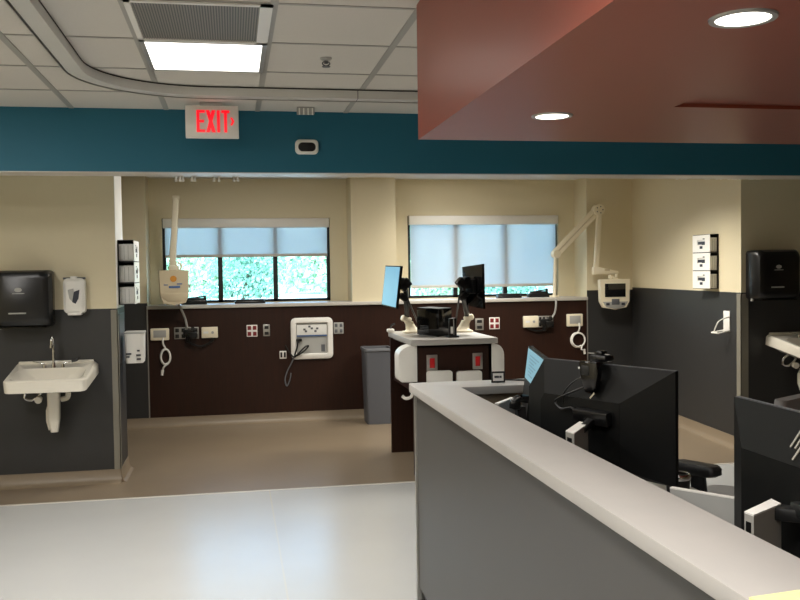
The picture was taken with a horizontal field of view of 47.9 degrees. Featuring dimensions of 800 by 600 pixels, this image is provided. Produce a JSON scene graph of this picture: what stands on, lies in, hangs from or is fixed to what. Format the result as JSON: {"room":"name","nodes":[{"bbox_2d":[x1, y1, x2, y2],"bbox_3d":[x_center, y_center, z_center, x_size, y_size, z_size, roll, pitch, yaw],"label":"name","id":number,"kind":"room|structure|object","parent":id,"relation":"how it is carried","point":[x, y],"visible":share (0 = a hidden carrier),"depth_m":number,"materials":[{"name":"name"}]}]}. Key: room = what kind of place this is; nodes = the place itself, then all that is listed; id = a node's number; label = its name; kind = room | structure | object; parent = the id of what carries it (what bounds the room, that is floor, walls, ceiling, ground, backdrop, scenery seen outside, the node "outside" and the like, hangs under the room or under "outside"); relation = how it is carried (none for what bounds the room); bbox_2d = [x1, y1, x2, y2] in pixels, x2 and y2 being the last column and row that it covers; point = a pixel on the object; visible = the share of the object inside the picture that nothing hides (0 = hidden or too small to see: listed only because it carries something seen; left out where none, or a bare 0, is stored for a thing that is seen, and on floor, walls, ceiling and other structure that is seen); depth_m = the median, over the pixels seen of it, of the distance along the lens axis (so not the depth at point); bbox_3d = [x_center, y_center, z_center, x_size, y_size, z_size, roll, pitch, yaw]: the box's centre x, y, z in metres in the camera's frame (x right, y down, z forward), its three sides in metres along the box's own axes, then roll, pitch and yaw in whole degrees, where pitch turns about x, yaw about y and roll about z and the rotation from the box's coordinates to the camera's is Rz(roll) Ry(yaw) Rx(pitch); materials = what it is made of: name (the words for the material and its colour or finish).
{"room":"hospital nurses' station","nodes":[
{"label":"hospital nurses' station","id":0,"kind":"room"},
{"bbox_2d":[0,176,127,474],"bbox_3d":[-3.352,0.108,6.905,2.326,2.612,0.490,-1,2,-11],"label":"wall","id":1,"kind":"structure","parent":0,"point":[64,226],"depth_m":6.80,"materials":[{"name":"beige paint"}]},
{"bbox_2d":[0,270,54,328],"bbox_3d":[-2.771,-0.002,6.645,0.402,0.433,0.220,-1,2,-11],"label":"paper towel dispenser","id":2,"kind":"object","parent":1,"relation":"attached to","point":[27,297],"visible":1,"depth_m":6.55,"materials":[{"name":"black plastic"}]},
{"bbox_2d":[3,336,98,432],"bbox_3d":[-2.547,0.621,6.570,0.608,0.715,0.487,-1,2,-11],"label":"sink","id":3,"kind":"object","parent":1,"relation":"attached to","point":[54,377],"visible":1,"depth_m":6.62,"materials":[{"name":"white ceramic"}]},
{"bbox_2d":[3,359,98,393],"bbox_3d":[-2.548,0.572,6.569,0.608,0.218,0.487,-1,2,-11],"label":"basin","id":4,"kind":"object","parent":3,"relation":"in","point":[54,376],"depth_m":6.59,"materials":[{"name":"white ceramic"}]},
{"bbox_2d":[49,336,55,367],"bbox_3d":[-2.566,0.399,6.646,0.170,0.275,0.114,-1,2,-11],"label":"faucet","id":5,"kind":"object","parent":3,"relation":"on","point":[52,345],"depth_m":6.67,"materials":[{"name":"silver metal"}]},
{"bbox_2d":[0,456,132,489],"bbox_3d":[-3.307,1.364,6.922,2.370,0.100,0.550,-1,2,-11],"label":"baseboard","id":6,"kind":"structure","parent":1,"relation":"attached to","point":[110,476],"depth_m":6.83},
{"bbox_2d":[63,276,86,314],"bbox_3d":[-2.444,-0.032,6.765,0.161,0.293,0.108,-1,2,-11],"label":"soap dispenser","id":7,"kind":"object","parent":1,"relation":"attached to","point":[74,287],"visible":1,"depth_m":6.72,"materials":[{"name":"white plastic"}]},
{"bbox_2d":[111,309,121,468],"bbox_3d":[-2.178,0.686,6.914,0.050,1.224,0.056,-1,2,-11],"label":"trim","id":8,"kind":"structure","parent":1,"relation":"attached to","point":[114,313],"depth_m":6.89,"materials":[{"name":"grey metal"}]},
{"bbox_2d":[113,176,123,307],"bbox_3d":[-2.213,-0.581,7.076,0.004,1.278,0.448,-1,2,-11],"label":"trim","id":9,"kind":"structure","parent":1,"relation":"attached to","point":[117,179],"depth_m":6.98,"materials":[{"name":"white paint"}]},
{"bbox_2d":[117,240,139,304],"bbox_3d":[-2.155,-0.220,7.158,0.124,0.501,0.370,-1,2,-11],"label":"holder","id":10,"kind":"object","parent":1,"relation":"attached to","point":[136,284],"visible":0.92,"depth_m":7.10,"materials":[{"name":"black plastic"}]},
{"bbox_2d":[119,244,136,260],"bbox_3d":[-2.157,-0.375,7.154,0.110,0.130,0.344,-1,2,-11],"label":"glove box","id":11,"kind":"object","parent":10,"relation":"in","point":[126,252],"visible":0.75,"depth_m":6.99,"materials":[{"name":"white cardboard"}]},
{"bbox_2d":[119,265,137,281],"bbox_3d":[-2.155,-0.208,7.159,0.110,0.130,0.344,-1,2,-11],"label":"glove box","id":12,"kind":"object","parent":10,"relation":"in","point":[126,273],"visible":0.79,"depth_m":6.99,"materials":[{"name":"white cardboard"}]},
{"bbox_2d":[120,286,137,303],"bbox_3d":[-2.152,-0.041,7.165,0.110,0.130,0.344,-1,2,-11],"label":"glove box","id":13,"kind":"object","parent":10,"relation":"in","point":[127,294],"visible":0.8,"depth_m":7.00,"materials":[{"name":"white cardboard"}]},
{"bbox_2d":[118,312,145,363],"bbox_3d":[-2.115,0.296,7.141,0.182,0.391,0.310,-1,2,-11],"label":"container","id":14,"kind":"object","parent":1,"relation":"attached to","point":[131,343],"visible":1,"depth_m":7.03,"materials":[{"name":"grey plastic"}]},
{"bbox_2d":[126,350,140,359],"bbox_3d":[-2.080,0.429,7.022,0.111,0.077,0.008,-1,2,-11],"label":"print","id":15,"kind":"object","parent":14,"relation":"attached to","point":[130,354],"depth_m":7.03},
{"bbox_2d":[124,332,145,362],"bbox_3d":[-2.097,0.376,7.132,0.145,0.231,0.224,-1,2,-11],"label":"tub","id":16,"kind":"object","parent":14,"relation":"in","point":[134,352],"depth_m":7.03,"materials":[{"name":"white plastic"}]},
{"bbox_2d":[0,0,419,113],"bbox_3d":[2.060,-1.355,1.904,11.200,0.400,9.070,-1,2,-11],"label":"ceiling","id":17,"kind":"structure","parent":0,"point":[99,18],"depth_m":4.46,"materials":[{"name":"tile"}]},
{"bbox_2d":[122,0,272,44],"bbox_3d":[-0.841,-1.171,3.811,0.575,0.012,0.610,-1,2,-11],"label":"ceiling vent","id":18,"kind":"object","parent":17,"relation":"in","point":[151,20],"visible":1,"depth_m":3.78,"materials":[{"name":"white plastic"}]},
{"bbox_2d":[139,41,266,72],"bbox_3d":[-0.955,-1.192,4.420,0.575,0.008,0.610,-1,2,-11],"label":"recessed light","id":19,"kind":"object","parent":17,"relation":"in","point":[159,55],"visible":0.87,"depth_m":4.40,"materials":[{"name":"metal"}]},
{"bbox_2d":[0,0,416,112],"bbox_3d":[2.065,-1.153,1.901,11.200,0.004,9.050,-1,2,-11],"label":"trim","id":20,"kind":"structure","parent":17,"relation":"attached to","point":[275,3],"depth_m":4.26,"materials":[{"name":"metal"}]},
{"bbox_2d":[4,0,417,102],"bbox_3d":[0.283,-1.079,1.373,2.699,0.056,8.061,-1,2,-11],"label":"rail","id":21,"kind":"object","parent":17,"relation":"attached to","point":[33,14],"visible":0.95,"depth_m":5.00,"materials":[{"name":"grey metal"}]},
{"bbox_2d":[185,102,238,138],"bbox_3d":[-1.175,-1.122,5.630,0.325,0.224,0.057,-1,2,-11],"label":"exit sign","id":22,"kind":"object","parent":17,"relation":"hanging from","point":[205,120],"visible":1,"depth_m":5.61,"materials":[{"name":"white plastic"}]},
{"bbox_2d":[297,107,314,114],"bbox_3d":[-0.613,-1.224,5.845,0.112,0.051,0.053,-1,2,-11],"label":"vent box","id":23,"kind":"object","parent":17,"relation":"attached to","point":[300,110],"visible":1,"depth_m":5.82,"materials":[{"name":"grey plastic"}]},
{"bbox_2d":[320,57,331,67],"bbox_3d":[-0.369,-1.185,4.491,0.060,0.045,0.060,-1,2,-11],"label":"sprinkler head","id":24,"kind":"object","parent":17,"relation":"attached to","point":[325,60],"visible":1,"depth_m":4.48},
{"bbox_2d":[146,176,579,179],"bbox_3d":[0.826,-1.543,8.532,11.200,0.460,4.040,-1,2,-11],"label":"ceiling","id":25,"kind":"structure","parent":0,"point":[146,176],"depth_m":9.91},
{"bbox_2d":[0,419,733,599],"bbox_3d":[1.715,1.499,4.081,11.200,0.120,13.300,-1,2,-11],"label":"floor","id":26,"kind":"structure","parent":0,"point":[344,542],"depth_m":5.79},
{"bbox_2d":[0,463,733,505],"bbox_3d":[1.174,1.347,6.977,11.200,0.003,0.024,-1,2,-11],"label":"trim","id":27,"kind":"structure","parent":26,"relation":"on","point":[717,463],"depth_m":6.50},
{"bbox_2d":[360,345,390,424],"bbox_3d":[-0.239,0.889,9.458,0.305,0.789,0.342,-1,2,-11],"label":"waste bin","id":28,"kind":"object","parent":26,"relation":"on","point":[375,359],"visible":0.8,"depth_m":9.31,"materials":[{"name":"grey plastic"}]},
{"bbox_2d":[388,331,503,474],"bbox_3d":[0.320,0.814,7.457,0.840,1.060,1.033,-1,2,-11],"label":"station","id":29,"kind":"object","parent":26,"relation":"on","point":[472,356],"visible":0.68,"depth_m":7.01,"materials":[{"name":"brown wood"}]},
{"bbox_2d":[382,266,416,333],"bbox_3d":[-0.006,0.000,7.463,0.268,0.575,0.569,0,2,21],"label":"monitor","id":30,"kind":"object","parent":29,"relation":"on","point":[394,282],"visible":0.85,"depth_m":7.34,"materials":[{"name":"black"}]},
{"bbox_2d":[417,307,451,336],"bbox_3d":[0.279,0.174,7.379,0.186,0.225,0.386,-2,2,-33],"label":"desktop computer","id":31,"kind":"object","parent":29,"relation":"on","point":[433,321],"visible":0.94,"depth_m":7.26,"materials":[{"name":"grey plastic"}]},
{"bbox_2d":[388,331,497,345],"bbox_3d":[0.329,0.306,7.444,0.688,0.045,1.030,-1,2,-11],"label":"countertop","id":32,"kind":"structure","parent":29,"relation":"on","point":[413,339],"depth_m":6.99,"materials":[{"name":"white stone"}]},
{"bbox_2d":[446,318,458,337],"bbox_3d":[0.413,0.218,7.096,0.087,0.152,0.100,-1,2,-11],"label":"dock","id":33,"kind":"object","parent":29,"relation":"on","point":[452,322],"visible":1,"depth_m":7.08,"materials":[{"name":"black plastic"}]},
{"bbox_2d":[455,264,484,332],"bbox_3d":[0.544,-0.010,7.503,0.230,0.576,0.446,-1,2,-11],"label":"monitor","id":34,"kind":"object","parent":29,"relation":"on","point":[471,285],"visible":0.87,"depth_m":7.39,"materials":[{"name":"black plastic"}]},
{"bbox_2d":[409,380,799,599],"bbox_3d":[0.724,0.977,2.475,0.672,1.060,3.840,-1,2,-11],"label":"counter","id":35,"kind":"object","parent":26,"relation":"on","point":[507,507],"depth_m":2.56,"materials":[{"name":"white laminate"}]},
{"bbox_2d":[491,371,504,382],"bbox_3d":[0.459,0.363,4.263,0.067,0.054,0.062,-1,2,-11],"label":"card holder","id":36,"kind":"object","parent":35,"relation":"on","point":[496,376],"visible":1,"depth_m":4.24,"materials":[{"name":"black plastic"}]},
{"bbox_2d":[749,590,799,599],"bbox_3d":[0.626,0.481,1.419,0.100,0.004,0.100,-1,2,-17],"label":"pad","id":37,"kind":"object","parent":35,"relation":"on","point":[789,595],"visible":1,"depth_m":1.45,"materials":[{"name":"yellow paper"}]},
{"bbox_2d":[647,481,698,490],"bbox_3d":[0.938,1.128,2.490,0.732,0.750,3.480,-1,2,-11],"label":"desk","id":38,"kind":"object","parent":26,"relation":"on","point":[661,486],"visible":0.02,"depth_m":3.47,"materials":[{"name":"grey plastic"}]},
{"bbox_2d":[495,397,514,413],"bbox_3d":[0.458,0.573,3.916,0.021,0.276,0.192,0,2,27],"label":"document tray","id":39,"kind":"object","parent":38,"relation":"on","point":[504,404],"visible":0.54,"depth_m":3.90,"materials":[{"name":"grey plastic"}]},
{"bbox_2d":[509,394,528,419],"bbox_3d":[0.500,0.555,3.774,0.085,0.320,0.100,-1,2,-11],"label":"desk phone","id":40,"kind":"object","parent":38,"relation":"on","point":[515,402],"visible":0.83,"depth_m":3.76,"materials":[{"name":"black plastic"}]},
{"bbox_2d":[521,346,547,420],"bbox_3d":[0.580,0.467,3.808,0.113,0.493,0.621,-1,2,-5],"label":"display","id":41,"kind":"object","parent":38,"relation":"on","point":[535,358],"visible":0.47,"depth_m":3.90,"materials":[{"name":"black plastic"}]},
{"bbox_2d":[529,358,678,486],"bbox_3d":[0.600,0.483,3.171,0.305,0.503,0.685,-2,2,-36],"label":"monitor","id":42,"kind":"object","parent":38,"relation":"on","point":[630,423],"visible":0.88,"depth_m":3.12,"materials":[{"name":"plastic"}]},
{"bbox_2d":[578,350,613,398],"bbox_3d":[0.706,0.266,3.220,0.094,0.169,0.101,-2,2,-36],"label":"webcam","id":43,"kind":"object","parent":42,"relation":"attached to","point":[590,371],"visible":1,"depth_m":3.19,"materials":[{"name":"black plastic"}]},
{"bbox_2d":[666,471,690,492],"bbox_3d":[0.953,0.662,3.085,0.084,0.140,0.084,-1,2,-11],"label":"tumbler","id":44,"kind":"object","parent":38,"relation":"on","point":[684,477],"visible":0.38,"depth_m":3.05,"materials":[{"name":"black plastic"}]},
{"bbox_2d":[666,480,689,492],"bbox_3d":[0.953,0.672,3.085,0.080,0.120,0.080,-1,2,-11],"label":"cup","id":45,"kind":"object","parent":44,"relation":"on","point":[682,483],"depth_m":3.05,"materials":[{"name":"plastic"}]},
{"bbox_2d":[670,486,733,524],"bbox_3d":[0.875,0.650,2.578,0.210,0.200,0.016,1,3,42],"label":"divider","id":46,"kind":"object","parent":38,"relation":"on","point":[721,506],"visible":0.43,"depth_m":2.56,"materials":[{"name":"grey plastic"}]},
{"bbox_2d":[734,396,799,557],"bbox_3d":[0.847,0.517,2.067,0.232,0.503,0.620,-1,2,-11],"label":"monitor","id":47,"kind":"object","parent":38,"relation":"on","point":[766,435],"visible":0.9,"depth_m":2.16,"materials":[{"name":"plastic"}]},
{"bbox_2d":[679,394,799,495],"bbox_3d":[1.584,0.928,4.219,0.685,1.015,0.650,-2,3,-40],"label":"office chair","id":48,"kind":"object","parent":26,"relation":"on","point":[699,471],"visible":0.17,"depth_m":4.01,"materials":[{"name":"black plastic"}]},
{"bbox_2d":[121,176,632,418],"bbox_3d":[0.553,-0.058,10.166,11.200,2.612,0.580,-1,2,-11],"label":"wall","id":49,"kind":"structure","parent":0,"point":[368,222],"depth_m":9.72,"materials":[{"name":"beige paint"}]},
{"bbox_2d":[150,328,170,375],"bbox_3d":[-2.469,0.537,9.296,0.203,0.489,0.059,-1,2,-11],"label":"station","id":50,"kind":"object","parent":49,"relation":"attached to","point":[156,334],"visible":1,"depth_m":9.29,"materials":[{"name":"beige plastic"}]},
{"bbox_2d":[159,196,190,326],"bbox_3d":[-2.315,-0.389,9.278,0.308,1.350,0.438,-1,2,-11],"label":"monitor","id":51,"kind":"object","parent":49,"relation":"attached to","point":[174,285],"visible":1,"depth_m":9.09,"materials":[{"name":"beige plastic"}]},
{"bbox_2d":[160,293,187,301],"bbox_3d":[-2.276,-0.027,9.076,0.272,0.086,0.006,-1,2,-11],"label":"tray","id":52,"kind":"object","parent":51,"relation":"on","point":[165,297],"depth_m":9.07,"materials":[{"name":"beige plastic"}]},
{"bbox_2d":[174,327,198,338],"bbox_3d":[-2.220,0.344,9.359,0.251,0.122,0.014,-1,2,-11],"label":"socket plate","id":53,"kind":"object","parent":49,"relation":"attached to","point":[178,331],"visible":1,"depth_m":9.35,"materials":[{"name":"plastic"}]},
{"bbox_2d":[183,327,213,346],"bbox_3d":[-2.090,0.384,9.341,0.314,0.220,0.080,-1,2,-11],"label":"cable","id":54,"kind":"object","parent":49,"relation":"attached to","point":[189,334],"visible":1,"depth_m":9.30,"materials":[{"name":"black plastic"}]},
{"bbox_2d":[201,327,217,337],"bbox_3d":[-1.984,0.338,9.385,0.166,0.114,0.050,-1,2,-11],"label":"control box","id":55,"kind":"object","parent":49,"relation":"attached to","point":[207,332],"visible":1,"depth_m":9.37,"materials":[{"name":"beige plastic"}]},
{"bbox_2d":[162,224,329,302],"bbox_3d":[-1.678,-0.438,9.912,1.807,0.916,0.060,-1,2,-11],"label":"window","id":56,"kind":"structure","parent":49,"relation":"in","point":[220,259],"depth_m":9.94,"materials":[{"name":"black metal"}]},
{"bbox_2d":[162,218,328,257],"bbox_3d":[-1.665,-0.679,9.815,1.783,0.420,0.070,-1,2,-11],"label":"roller blind","id":57,"kind":"object","parent":56,"relation":"attached to","point":[197,237],"visible":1,"depth_m":9.82,"materials":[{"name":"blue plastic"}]},
{"bbox_2d":[247,325,256,336],"bbox_3d":[-1.559,0.325,9.482,0.112,0.124,0.014,-1,2,-11],"label":"socket","id":58,"kind":"object","parent":49,"relation":"attached to","point":[251,329],"visible":1,"depth_m":9.48,"materials":[{"name":"white plastic"}]},
{"bbox_2d":[263,324,269,335],"bbox_3d":[-1.410,0.320,9.509,0.071,0.124,0.014,-1,2,-11],"label":"socket","id":59,"kind":"object","parent":49,"relation":"attached to","point":[266,327],"visible":1,"depth_m":9.50,"materials":[{"name":"plastic"}]},
{"bbox_2d":[291,317,332,358],"bbox_3d":[-0.938,0.407,9.589,0.446,0.440,0.036,-1,2,-11],"label":"recessed panel","id":60,"kind":"object","parent":49,"relation":"attached to","point":[315,332],"visible":1,"depth_m":9.59,"materials":[{"name":"white plastic"}]},
{"bbox_2d":[284,338,308,385],"bbox_3d":[-1.096,0.664,9.552,0.269,0.510,0.060,-1,2,-6],"label":"power cord","id":61,"kind":"object","parent":60,"relation":"attached to","point":[298,340],"visible":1,"depth_m":9.53,"materials":[{"name":"black plastic"}]},
{"bbox_2d":[297,324,326,334],"bbox_3d":[-0.940,0.317,9.591,0.318,0.110,0.014,-1,2,-11],"label":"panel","id":62,"kind":"object","parent":60,"relation":"attached to","point":[302,329],"depth_m":9.59,"materials":[{"name":"white plastic"}]},
{"bbox_2d":[334,322,343,333],"bbox_3d":[-0.658,0.301,9.649,0.106,0.121,0.014,-1,2,-11],"label":"socket","id":63,"kind":"object","parent":49,"relation":"attached to","point":[338,326],"visible":1,"depth_m":9.64,"materials":[{"name":"plastic"}]},
{"bbox_2d":[146,300,587,417],"bbox_3d":[-0.240,0.593,9.740,4.816,1.162,0.008,-1,2,-11],"label":"trim","id":64,"kind":"structure","parent":49,"relation":"attached to","point":[587,300],"depth_m":9.31,"materials":[{"name":"plastic"}]},
{"bbox_2d":[147,296,587,309],"bbox_3d":[-0.285,0.025,9.921,4.804,0.036,0.460,-1,2,-11],"label":"trim","id":65,"kind":"structure","parent":49,"relation":"on","point":[560,298],"depth_m":9.67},
{"bbox_2d":[181,295,206,304],"bbox_3d":[-2.176,0.000,9.507,0.268,0.094,0.100,-1,2,-11],"label":"telephone","id":66,"kind":"object","parent":65,"relation":"on","point":[198,300],"visible":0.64,"depth_m":9.47,"materials":[{"name":"black plastic"}]},
{"bbox_2d":[235,299,264,303],"bbox_3d":[-1.604,0.013,9.614,0.321,0.045,0.100,-1,2,-11],"label":"keyboard","id":67,"kind":"object","parent":65,"relation":"on","point":[237,301],"visible":1,"depth_m":9.57,"materials":[{"name":"black plastic"}]},
{"bbox_2d":[496,293,521,297],"bbox_3d":[1.225,-0.048,10.139,0.276,0.050,0.100,-1,2,-11],"label":"keyboard","id":68,"kind":"object","parent":65,"relation":"on","point":[507,295],"visible":0.98,"depth_m":10.10,"materials":[{"name":"black plastic"}]},
{"bbox_2d":[527,289,548,296],"bbox_3d":[1.573,-0.079,10.264,0.239,0.094,0.100,-1,2,-11],"label":"telephone","id":69,"kind":"object","parent":65,"relation":"on","point":[538,293],"visible":1,"depth_m":10.22,"materials":[{"name":"black plastic"}]},
{"bbox_2d":[550,204,629,317],"bbox_3d":[2.110,-0.432,10.045,0.879,1.266,0.234,0,2,14],"label":"monitor","id":70,"kind":"object","parent":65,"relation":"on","point":[614,293],"visible":1,"depth_m":10.00,"materials":[{"name":"beige plastic"}]},
{"bbox_2d":[127,409,733,449],"bbox_3d":[0.863,1.246,8.641,11.200,0.100,2.610,-1,2,-11],"label":"baseboard","id":71,"kind":"structure","parent":49,"relation":"attached to","point":[327,415],"depth_m":9.42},
{"bbox_2d":[475,318,483,329],"bbox_3d":[0.877,0.268,9.934,0.096,0.130,0.014,-1,2,-11],"label":"socket","id":72,"kind":"object","parent":49,"relation":"attached to","point":[479,322],"visible":1,"depth_m":9.93,"materials":[{"name":"plastic"}]},
{"bbox_2d":[407,216,556,297],"bbox_3d":[0.953,-0.505,10.400,1.784,0.934,0.060,-1,2,-11],"label":"window","id":73,"kind":"structure","parent":49,"relation":"in","point":[504,289],"depth_m":10.30,"materials":[{"name":"black metal"}]},
{"bbox_2d":[408,215,557,287],"bbox_3d":[0.969,-0.556,10.309,1.760,0.817,0.070,-1,2,-11],"label":"roller blind","id":74,"kind":"object","parent":73,"relation":"attached to","point":[513,250],"visible":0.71,"depth_m":10.32,"materials":[{"name":"white fabric"}]},
{"bbox_2d":[489,317,499,328],"bbox_3d":[1.046,0.258,9.965,0.119,0.131,0.014,-1,2,-11],"label":"socket","id":75,"kind":"object","parent":49,"relation":"attached to","point":[494,322],"visible":1,"depth_m":9.96,"materials":[{"name":"white plastic"}]},
{"bbox_2d":[523,316,538,327],"bbox_3d":[1.456,0.241,10.023,0.174,0.127,0.050,-1,2,-11],"label":"control box","id":76,"kind":"object","parent":49,"relation":"attached to","point":[528,321],"visible":1,"depth_m":10.00,"materials":[{"name":"beige plastic"}]},
{"bbox_2d":[527,316,553,331],"bbox_3d":[1.563,0.268,10.018,0.295,0.176,0.080,-1,2,-11],"label":"cluster","id":77,"kind":"object","parent":49,"relation":"attached to","point":[546,323],"visible":1,"depth_m":10.01,"materials":[{"name":"black plastic"}]},
{"bbox_2d":[566,314,585,353],"bbox_3d":[1.987,0.385,10.122,0.226,0.458,0.059,-1,2,-11],"label":"station","id":78,"kind":"object","parent":49,"relation":"attached to","point":[571,319],"visible":1,"depth_m":10.11,"materials":[{"name":"beige plastic"}]},
{"bbox_2d":[0,106,799,178],"bbox_3d":[1.215,-1.292,6.460,11.200,0.810,0.230,-1,2,-11],"label":"wall header","id":79,"kind":"structure","parent":0,"point":[34,141],"depth_m":6.04,"materials":[{"name":"teal paint"}]},
{"bbox_2d":[175,177,238,181],"bbox_3d":[-1.269,-0.856,6.164,0.750,0.089,0.070,-1,2,-11],"label":"track","id":80,"kind":"object","parent":79,"relation":"attached to","point":[175,177],"visible":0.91,"depth_m":6.14,"materials":[{"name":"white metal"}]},
{"bbox_2d":[295,139,318,154],"bbox_3d":[-0.620,-1.020,5.992,0.155,0.098,0.034,-1,2,-11],"label":"wall sensor","id":81,"kind":"object","parent":79,"relation":"attached to","point":[302,146],"visible":1,"depth_m":5.98,"materials":[{"name":"white plastic"}]},
{"bbox_2d":[417,0,799,143],"bbox_3d":[4.207,-0.888,1.073,7.202,0.537,6.523,-1,2,-11],"label":"ceiling","id":82,"kind":"structure","parent":0,"point":[656,71],"depth_m":2.65,"materials":[{"name":"red paint"}]},
{"bbox_2d":[531,112,572,119],"bbox_3d":[0.524,-0.633,3.102,0.142,0.004,0.142,-1,2,-11],"label":"recessed light","id":83,"kind":"object","parent":82,"relation":"in","point":[549,115],"visible":1,"depth_m":3.09,"materials":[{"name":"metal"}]},
{"bbox_2d":[536,114,567,118],"bbox_3d":[0.524,-0.634,3.102,0.112,0.003,0.112,-2,2,-36],"label":"diffuser","id":84,"kind":"object","parent":83,"relation":"attached to","point":[538,116],"depth_m":3.10,"materials":[{"name":"white plastic"}]},
{"bbox_2d":[708,8,778,28],"bbox_3d":[0.726,-0.596,1.906,0.142,0.004,0.142,-1,2,-11],"label":"recessed light","id":85,"kind":"object","parent":82,"relation":"in","point":[749,17],"visible":1,"depth_m":1.90,"materials":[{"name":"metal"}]},
{"bbox_2d":[715,12,771,25],"bbox_3d":[0.726,-0.596,1.906,0.112,0.003,0.112,-1,2,-11],"label":"diffuser","id":86,"kind":"object","parent":85,"relation":"attached to","point":[725,18],"depth_m":1.90,"materials":[{"name":"white plastic"}]},
{"bbox_2d":[632,179,782,435],"bbox_3d":[2.984,-0.054,9.027,0.399,2.612,2.588,-1,2,-6],"label":"wall","id":87,"kind":"structure","parent":0,"point":[673,321],"depth_m":8.46,"materials":[{"name":"beige paint"}]},
{"bbox_2d":[693,234,718,288],"bbox_3d":[2.803,-0.352,8.261,0.086,0.495,0.310,-1,2,-11],"label":"holder","id":88,"kind":"object","parent":87,"relation":"attached to","point":[699,251],"visible":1,"depth_m":8.21,"materials":[{"name":"white plastic"}]},
{"bbox_2d":[698,237,716,251],"bbox_3d":[2.801,-0.504,8.257,0.072,0.129,0.284,-1,2,-11],"label":"glove box","id":89,"kind":"object","parent":88,"relation":"in","point":[713,240],"visible":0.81,"depth_m":8.12,"materials":[{"name":"white cardboard"}]},
{"bbox_2d":[698,274,716,287],"bbox_3d":[2.805,-0.175,8.268,0.072,0.129,0.284,-1,2,-11],"label":"glove box","id":90,"kind":"object","parent":88,"relation":"in","point":[713,277],"visible":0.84,"depth_m":8.13,"materials":[{"name":"white cardboard"}]},
{"bbox_2d":[698,256,716,269],"bbox_3d":[2.803,-0.340,8.262,0.072,0.129,0.284,-1,2,-11],"label":"glove box","id":91,"kind":"object","parent":88,"relation":"in","point":[713,259],"visible":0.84,"depth_m":8.12,"materials":[{"name":"white cardboard"}]},
{"bbox_2d":[711,311,729,333],"bbox_3d":[2.839,0.197,7.963,0.126,0.199,0.133,-1,2,-11],"label":"wall bracket","id":92,"kind":"object","parent":87,"relation":"attached to","point":[726,314],"visible":1,"depth_m":7.95,"materials":[{"name":"white plastic"}]},
{"bbox_2d":[737,294,748,397],"bbox_3d":[2.958,0.570,7.771,0.071,1.250,0.066,-1,2,-11],"label":"trim","id":93,"kind":"structure","parent":87,"relation":"attached to","point":[742,301],"depth_m":7.74,"materials":[{"name":"grey metal"}]},
{"bbox_2d":[783,179,799,396],"bbox_3d":[4.925,-0.054,8.218,3.315,2.612,0.250,-1,2,-11],"label":"wall","id":94,"kind":"structure","parent":0,"point":[791,187],"depth_m":7.80,"materials":[{"name":"beige paint"}]},
{"bbox_2d":[746,250,799,300],"bbox_3d":[3.174,-0.208,7.645,0.402,0.433,0.220,-1,2,-11],"label":"paper towel dispenser","id":95,"kind":"object","parent":94,"relation":"attached to","point":[770,274],"visible":1,"depth_m":7.55,"materials":[{"name":"black plastic"}]},
{"bbox_2d":[765,332,799,389],"bbox_3d":[3.494,0.441,7.589,0.608,0.715,0.487,-1,2,-11],"label":"sink","id":96,"kind":"object","parent":94,"relation":"attached to","point":[788,343],"visible":1,"depth_m":7.66,"materials":[{"name":"white ceramic"}]},
{"bbox_2d":[765,332,799,358],"bbox_3d":[3.494,0.391,7.587,0.608,0.218,0.487,-1,2,-11],"label":"basin","id":97,"kind":"object","parent":96,"relation":"in","point":[788,343],"depth_m":7.64,"materials":[{"name":"white ceramic"}]},
{"label":"outside","id":98,"kind":"structure","parent":0,"visible":0},
{"bbox_2d":[189,277,551,299],"bbox_3d":[-5.123,-2.772,136.856,280.000,0.330,249.000,-1,2,-11],"label":"ground","id":99,"kind":"structure","parent":98,"point":[308,294],"depth_m":62.34,"materials":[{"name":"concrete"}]},
{"bbox_2d":[167,258,203,297],"bbox_3d":[-10.957,-1.349,38.627,4.971,3.688,4.419,-1,2,-11],"label":"tree","id":100,"kind":"object","parent":99,"relation":"on","point":[185,265],"visible":0.05,"depth_m":39.01,"materials":[{"name":"green plant"}]},
{"bbox_2d":[167,257,222,290],"bbox_3d":[-19.439,-6.126,74.393,12.416,11.022,9.769,-1,2,-11],"label":"tree","id":101,"kind":"object","parent":99,"relation":"on","point":[198,278],"visible":0.02,"depth_m":75.69,"materials":[{"name":"green plant"}]},
{"bbox_2d":[191,257,293,299],"bbox_3d":[-8.204,-1.501,47.022,5.354,3.351,3.628,-1,2,-11],"label":"tree","id":102,"kind":"object","parent":99,"relation":"on","point":[247,276],"visible":0.76,"depth_m":46.80,"materials":[{"name":"green plant"}]},
{"bbox_2d":[199,257,311,286],"bbox_3d":[-14.902,-6.396,90.694,12.390,10.328,9.568,-1,2,-11],"label":"tree","id":103,"kind":"object","parent":99,"relation":"on","point":[299,258],"visible":0.07,"depth_m":89.38,"materials":[{"name":"green plant"}]},
{"bbox_2d":[269,256,326,293],"bbox_3d":[-4.460,-6.956,62.069,12.640,13.085,10.451,-1,2,-11],"label":"tree","id":104,"kind":"object","parent":99,"relation":"on","point":[317,283],"visible":0.09,"depth_m":60.28,"materials":[{"name":"green plant"}]},
{"bbox_2d":[410,260,458,295],"bbox_3d":[2.220,-1.239,45.205,4.188,2.672,3.802,-1,2,-11],"label":"tree","id":105,"kind":"object","parent":99,"relation":"on","point":[419,291],"visible":0.19,"depth_m":44.04,"materials":[{"name":"green plant"}]},
{"bbox_2d":[485,286,551,293],"bbox_3d":[6.368,-1.296,48.033,4.500,2.483,3.594,-1,2,-11],"label":"tree","id":106,"kind":"object","parent":99,"relation":"on","point":[518,289],"visible":0.23,"depth_m":47.18,"materials":[{"name":"green plant"}]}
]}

